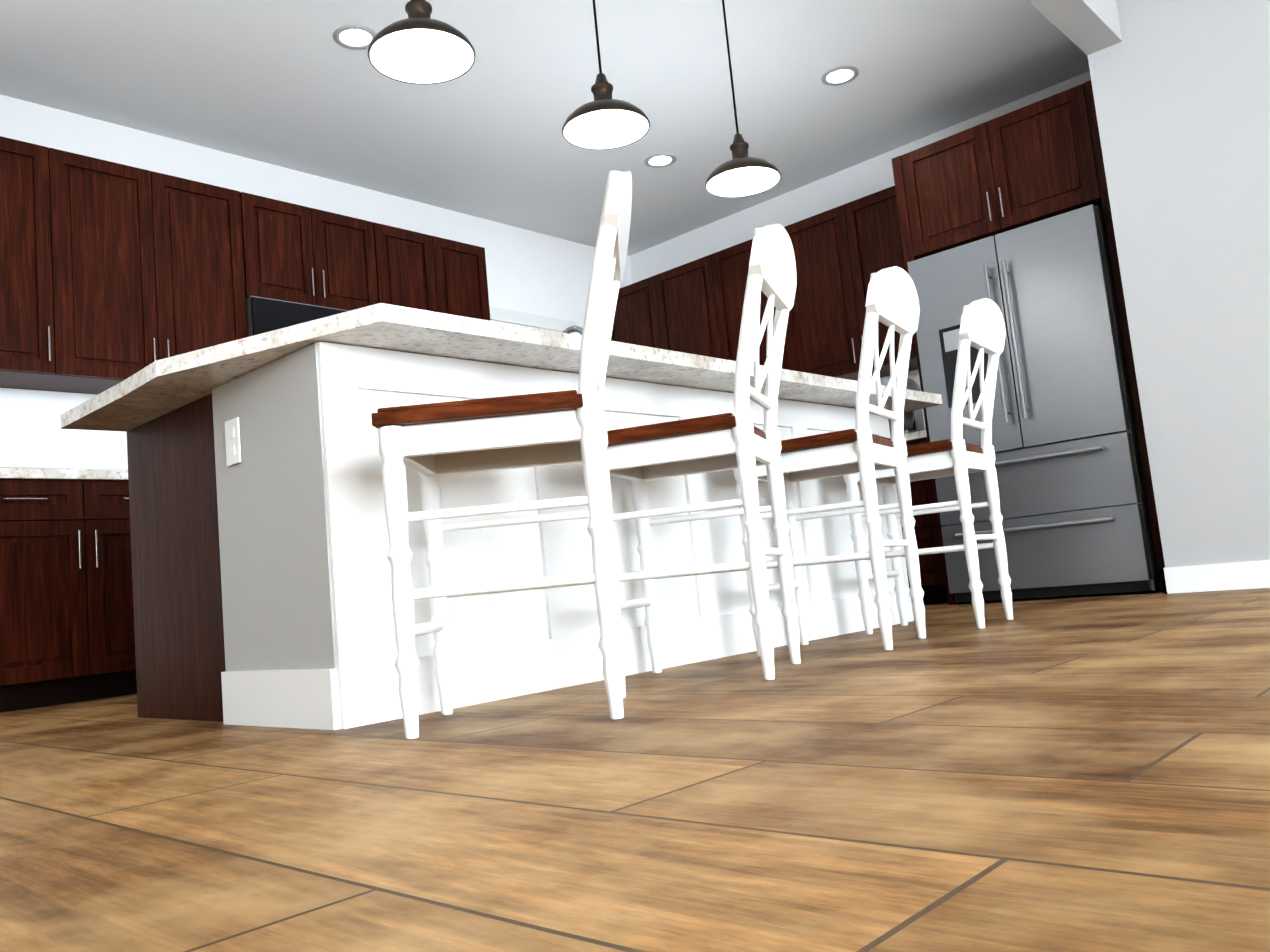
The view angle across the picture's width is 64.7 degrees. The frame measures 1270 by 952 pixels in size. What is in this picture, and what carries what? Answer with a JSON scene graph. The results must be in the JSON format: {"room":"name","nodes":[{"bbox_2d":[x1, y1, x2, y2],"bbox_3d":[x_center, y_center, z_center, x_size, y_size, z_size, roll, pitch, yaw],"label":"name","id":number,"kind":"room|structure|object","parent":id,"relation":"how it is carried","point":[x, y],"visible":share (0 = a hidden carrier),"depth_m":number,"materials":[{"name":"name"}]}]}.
{"room":"kitchen","nodes":[
{"label":"kitchen","id":0,"kind":"room"},
{"bbox_2d":[0,94,631,468],"bbox_3d":[-3.052,-0.381,4.230,0.150,2.740,9.350,-11,-8,42],"label":"wall","id":1,"kind":"structure","parent":0,"point":[531,272],"depth_m":5.36,"materials":[{"name":"paint"}]},
{"bbox_2d":[0,136,75,391],"bbox_3d":[-2.757,-0.913,4.289,0.338,1.010,0.492,-11,-8,42],"label":"upper cabinet","id":2,"kind":"object","parent":1,"relation":"attached to","point":[38,313],"depth_m":4.27,"materials":[{"name":"brown wood"}]},
{"bbox_2d":[56,152,259,393],"bbox_3d":[-2.335,-0.903,4.742,0.338,1.010,0.986,-11,-8,42],"label":"upper cabinet","id":3,"kind":"object","parent":1,"relation":"attached to","point":[112,274],"depth_m":4.62,"materials":[{"name":"brown wood"}]},
{"bbox_2d":[244,276,367,336],"bbox_3d":[-1.784,-0.668,5.226,0.422,0.515,0.599,-11,-8,42],"label":"microwave","id":4,"kind":"object","parent":1,"relation":"attached to","point":[272,304],"depth_m":5.07,"materials":[{"name":"black glass"}]},
{"bbox_2d":[256,195,379,295],"bbox_3d":[-1.806,-1.123,5.361,0.338,0.540,0.756,-11,-8,42],"label":"upper cabinet","id":5,"kind":"object","parent":1,"relation":"attached to","point":[299,244],"depth_m":5.27,"materials":[{"name":"brown wood"}]},
{"bbox_2d":[368,296,391,305],"bbox_3d":[-1.539,-0.662,5.488,0.422,0.515,0.190,-11,-8,42],"label":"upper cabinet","id":6,"kind":"object","parent":1,"relation":"attached to","point":[372,300],"depth_m":5.50,"materials":[{"name":"brown wood"}]},
{"bbox_2d":[376,223,489,320],"bbox_3d":[-1.280,-0.879,5.877,0.338,1.010,0.842,-11,-8,42],"label":"upper cabinet","id":7,"kind":"object","parent":1,"relation":"attached to","point":[421,271],"depth_m":5.80,"materials":[{"name":"brown wood"}]},
{"bbox_2d":[489,306,576,334],"bbox_3d":[-0.698,-0.030,6.684,0.169,2.135,0.930,-11,-8,42],"label":"window","id":8,"kind":"structure","parent":1,"relation":"attached to","point":[501,315],"depth_m":6.76,"materials":[{"name":"white glass"}]},
{"bbox_2d":[0,0,1089,255],"bbox_3d":[-1.930,-2.008,3.221,17.100,0.050,9.350,-11,-8,42],"label":"ceiling","id":9,"kind":"structure","parent":0,"point":[290,84],"depth_m":4.98,"materials":[{"name":"paint"}]},
{"bbox_2d":[333,24,376,49],"bbox_3d":[-1.222,-1.919,4.384,0.190,0.007,0.190,-11,-8,42],"label":"recessed light","id":10,"kind":"object","parent":9,"relation":"in","point":[356,37],"visible":0.85,"depth_m":4.37,"materials":[{"name":"grey glass"}]},
{"bbox_2d":[368,0,475,84],"bbox_3d":[-0.653,-1.662,2.921,0.304,0.940,0.304,-11,-8,42],"label":"pendant light","id":11,"kind":"object","parent":9,"relation":"hanging from","point":[418,45],"visible":1,"depth_m":2.91,"materials":[{"name":"white glass"}]},
{"bbox_2d":[562,0,649,149],"bbox_3d":[-0.143,-1.649,3.484,0.304,0.940,0.304,-11,-8,42],"label":"pendant light","id":12,"kind":"object","parent":9,"relation":"hanging from","point":[603,120],"visible":1,"depth_m":3.48,"materials":[{"name":"white glass"}]},
{"bbox_2d":[644,153,675,167],"bbox_3d":[0.150,-1.877,5.962,0.190,0.007,0.190,-11,-8,42],"label":"recessed light","id":13,"kind":"object","parent":9,"relation":"in","point":[658,160],"visible":1,"depth_m":5.96,"materials":[{"name":"grey glass"}]},
{"bbox_2d":[705,0,780,197],"bbox_3d":[0.388,-1.637,4.055,0.304,0.940,0.304,-11,-8,42],"label":"pendant light","id":14,"kind":"object","parent":9,"relation":"hanging from","point":[741,173],"visible":1,"depth_m":4.05,"materials":[{"name":"white glass"}]},
{"bbox_2d":[821,66,857,85],"bbox_3d":[1.050,-2.052,5.142,0.190,0.007,0.190,-11,-8,42],"label":"recessed light","id":15,"kind":"object","parent":9,"relation":"in","point":[840,75],"visible":1,"depth_m":5.14,"materials":[{"name":"grey glass"}]},
{"bbox_2d":[0,588,1269,951],"bbox_3d":[-1.667,0.753,2.919,17.100,0.050,9.350,-11,-8,42],"label":"floor","id":16,"kind":"structure","parent":0,"point":[1090,772],"depth_m":1.12,"materials":[{"name":"brown wood"}]},
{"bbox_2d":[0,480,136,711],"bbox_3d":[-2.393,0.493,4.175,0.610,0.875,0.864,-11,-8,42],"label":"base cabinet","id":17,"kind":"object","parent":16,"relation":"on","point":[67,634],"depth_m":3.92,"materials":[{"name":"brown wood"}]},
{"bbox_2d":[0,468,127,479],"bbox_3d":[-1.747,0.048,4.944,0.649,0.050,2.856,-11,-8,42],"label":"countertop","id":18,"kind":"structure","parent":17,"relation":"on","point":[5,473],"depth_m":3.95,"materials":[{"name":"white stone"}]},
{"bbox_2d":[371,171,631,738],"bbox_3d":[-0.229,-0.058,2.136,0.553,1.115,0.440,-5,-6,0],"label":"stool","id":19,"kind":"object","parent":16,"relation":"on","point":[430,443],"visible":1,"depth_m":1.96,"materials":[{"name":"white wood"}]},
{"bbox_2d":[116,339,913,729],"bbox_3d":[-0.239,0.229,3.565,1.236,0.859,2.607,-11,-8,42],"label":"kitchen island","id":20,"kind":"object","parent":16,"relation":"on","point":[262,581],"depth_m":2.58,"materials":[{"name":"white wood"}]},
{"bbox_2d":[225,417,240,465],"bbox_3d":[-1.012,-0.086,2.519,0.070,0.114,0.007,-11,-8,42],"label":"outlet","id":21,"kind":"object","parent":20,"relation":"attached to","point":[232,441],"visible":1,"depth_m":2.51,"materials":[{"name":"white plastic"}]},
{"bbox_2d":[116,303,941,410],"bbox_3d":[-0.044,-0.269,3.343,0.900,0.040,2.850,-11,-8,42],"label":"island countertop","id":22,"kind":"structure","parent":20,"relation":"on","point":[172,378],"depth_m":2.48,"materials":[{"name":"white stone"}]},
{"bbox_2d":[591,224,800,679],"bbox_3d":[0.184,-0.045,2.612,0.553,1.115,0.440,-8,-7,18],"label":"stool","id":23,"kind":"object","parent":16,"relation":"on","point":[639,456],"visible":0.79,"depth_m":2.48,"materials":[{"name":"white wood"}]},
{"bbox_2d":[733,266,925,656],"bbox_3d":[0.630,-0.034,3.107,0.553,1.115,0.440,-9,-7,30],"label":"stool","id":24,"kind":"object","parent":16,"relation":"on","point":[892,304],"visible":0.77,"depth_m":3.00,"materials":[{"name":"white wood"}]},
{"bbox_2d":[898,440,946,604],"bbox_3d":[1.608,0.272,5.633,0.570,0.875,0.610,-11,-8,42],"label":"base cabinet","id":25,"kind":"object","parent":16,"relation":"on","point":[927,536],"depth_m":5.30,"materials":[{"name":"brown wood"}]},
{"bbox_2d":[890,428,926,439],"bbox_3d":[0.841,-0.040,6.338,2.548,0.040,0.639,-11,-8,42],"label":"countertop","id":26,"kind":"structure","parent":25,"relation":"on","point":[907,435],"depth_m":5.31,"materials":[{"name":"white stone"}]},
{"bbox_2d":[888,409,922,435],"bbox_3d":[1.485,-0.313,5.657,0.200,0.150,0.200,-11,-8,42],"label":"microwave","id":27,"kind":"object","parent":26,"relation":"on","point":[913,420],"depth_m":5.61,"materials":[{"name":"grey metal"}]},
{"bbox_2d":[843,298,1012,634],"bbox_3d":[1.073,-0.023,3.589,0.553,1.115,0.440,-10,-8,34],"label":"stool","id":28,"kind":"object","parent":16,"relation":"on","point":[982,328],"visible":0.88,"depth_m":3.52,"materials":[{"name":"white wood"}]},
{"bbox_2d":[891,80,1164,604],"bbox_3d":[2.056,-0.593,5.075,1.067,2.380,0.850,-11,-8,42],"label":"tall cabinet","id":29,"kind":"object","parent":16,"relation":"on","point":[1012,210],"depth_m":4.74,"materials":[{"name":"brown wood"}]},
{"bbox_2d":[903,200,1164,604],"bbox_3d":[2.084,-0.292,5.051,0.930,1.775,0.750,-11,-8,42],"label":"fridge","id":30,"kind":"object","parent":16,"relation":"on","point":[1078,511],"depth_m":4.68,"materials":[{"name":"grey metal"}]},
{"bbox_2d":[629,71,1090,426],"bbox_3d":[1.511,-0.591,6.273,3.790,2.740,0.150,-11,-8,42],"label":"wall","id":31,"kind":"structure","parent":0,"point":[853,183],"depth_m":6.58,"materials":[{"name":"paint"}]},
{"bbox_2d":[611,252,730,359],"bbox_3d":[0.317,-0.903,7.048,1.079,1.010,0.339,-11,-8,42],"label":"upper cabinet","id":32,"kind":"object","parent":31,"relation":"attached to","point":[680,309],"depth_m":6.84,"materials":[{"name":"brown wood"}]},
{"bbox_2d":[719,239,798,370],"bbox_3d":[0.851,-1.008,6.554,0.630,1.010,0.339,-11,-8,42],"label":"upper cabinet","id":33,"kind":"object","parent":31,"relation":"attached to","point":[734,261],"depth_m":6.50,"materials":[{"name":"brown wood"}]},
{"bbox_2d":[784,180,914,380],"bbox_3d":[1.384,-1.113,6.060,1.079,1.010,0.339,-11,-8,42],"label":"upper cabinet","id":34,"kind":"object","parent":31,"relation":"attached to","point":[837,250],"depth_m":5.97,"materials":[{"name":"brown wood"}]},
{"bbox_2d":[895,80,1109,255],"bbox_3d":[2.018,-1.491,5.234,0.946,0.560,0.690,-11,-8,42],"label":"upper cabinet","id":35,"kind":"object","parent":31,"relation":"attached to","point":[1009,216],"depth_m":4.94,"materials":[{"name":"brown wood"}]},
{"bbox_2d":[1028,0,1207,567],"bbox_3d":[0.229,-0.910,2.249,0.150,2.740,7.500,-11,-8,42],"label":"wall","id":36,"kind":"structure","parent":0,"point":[1096,27],"depth_m":4.35,"materials":[{"name":"paint"}]},
{"bbox_2d":[1120,0,1269,563],"bbox_3d":[4.647,-1.335,2.212,6.380,2.740,0.150,-11,-8,42],"label":"wall","id":37,"kind":"structure","parent":0,"point":[1181,91],"depth_m":4.17,"materials":[{"name":"paint"}]},
{"bbox_2d":[1160,560,1269,593],"bbox_3d":[4.574,-0.007,2.145,6.376,0.110,0.026,-11,-8,42],"label":"baseboard","id":38,"kind":"structure","parent":37,"relation":"attached to","point":[1225,576],"depth_m":4.13,"materials":[{"name":"white wood"}]}
]}

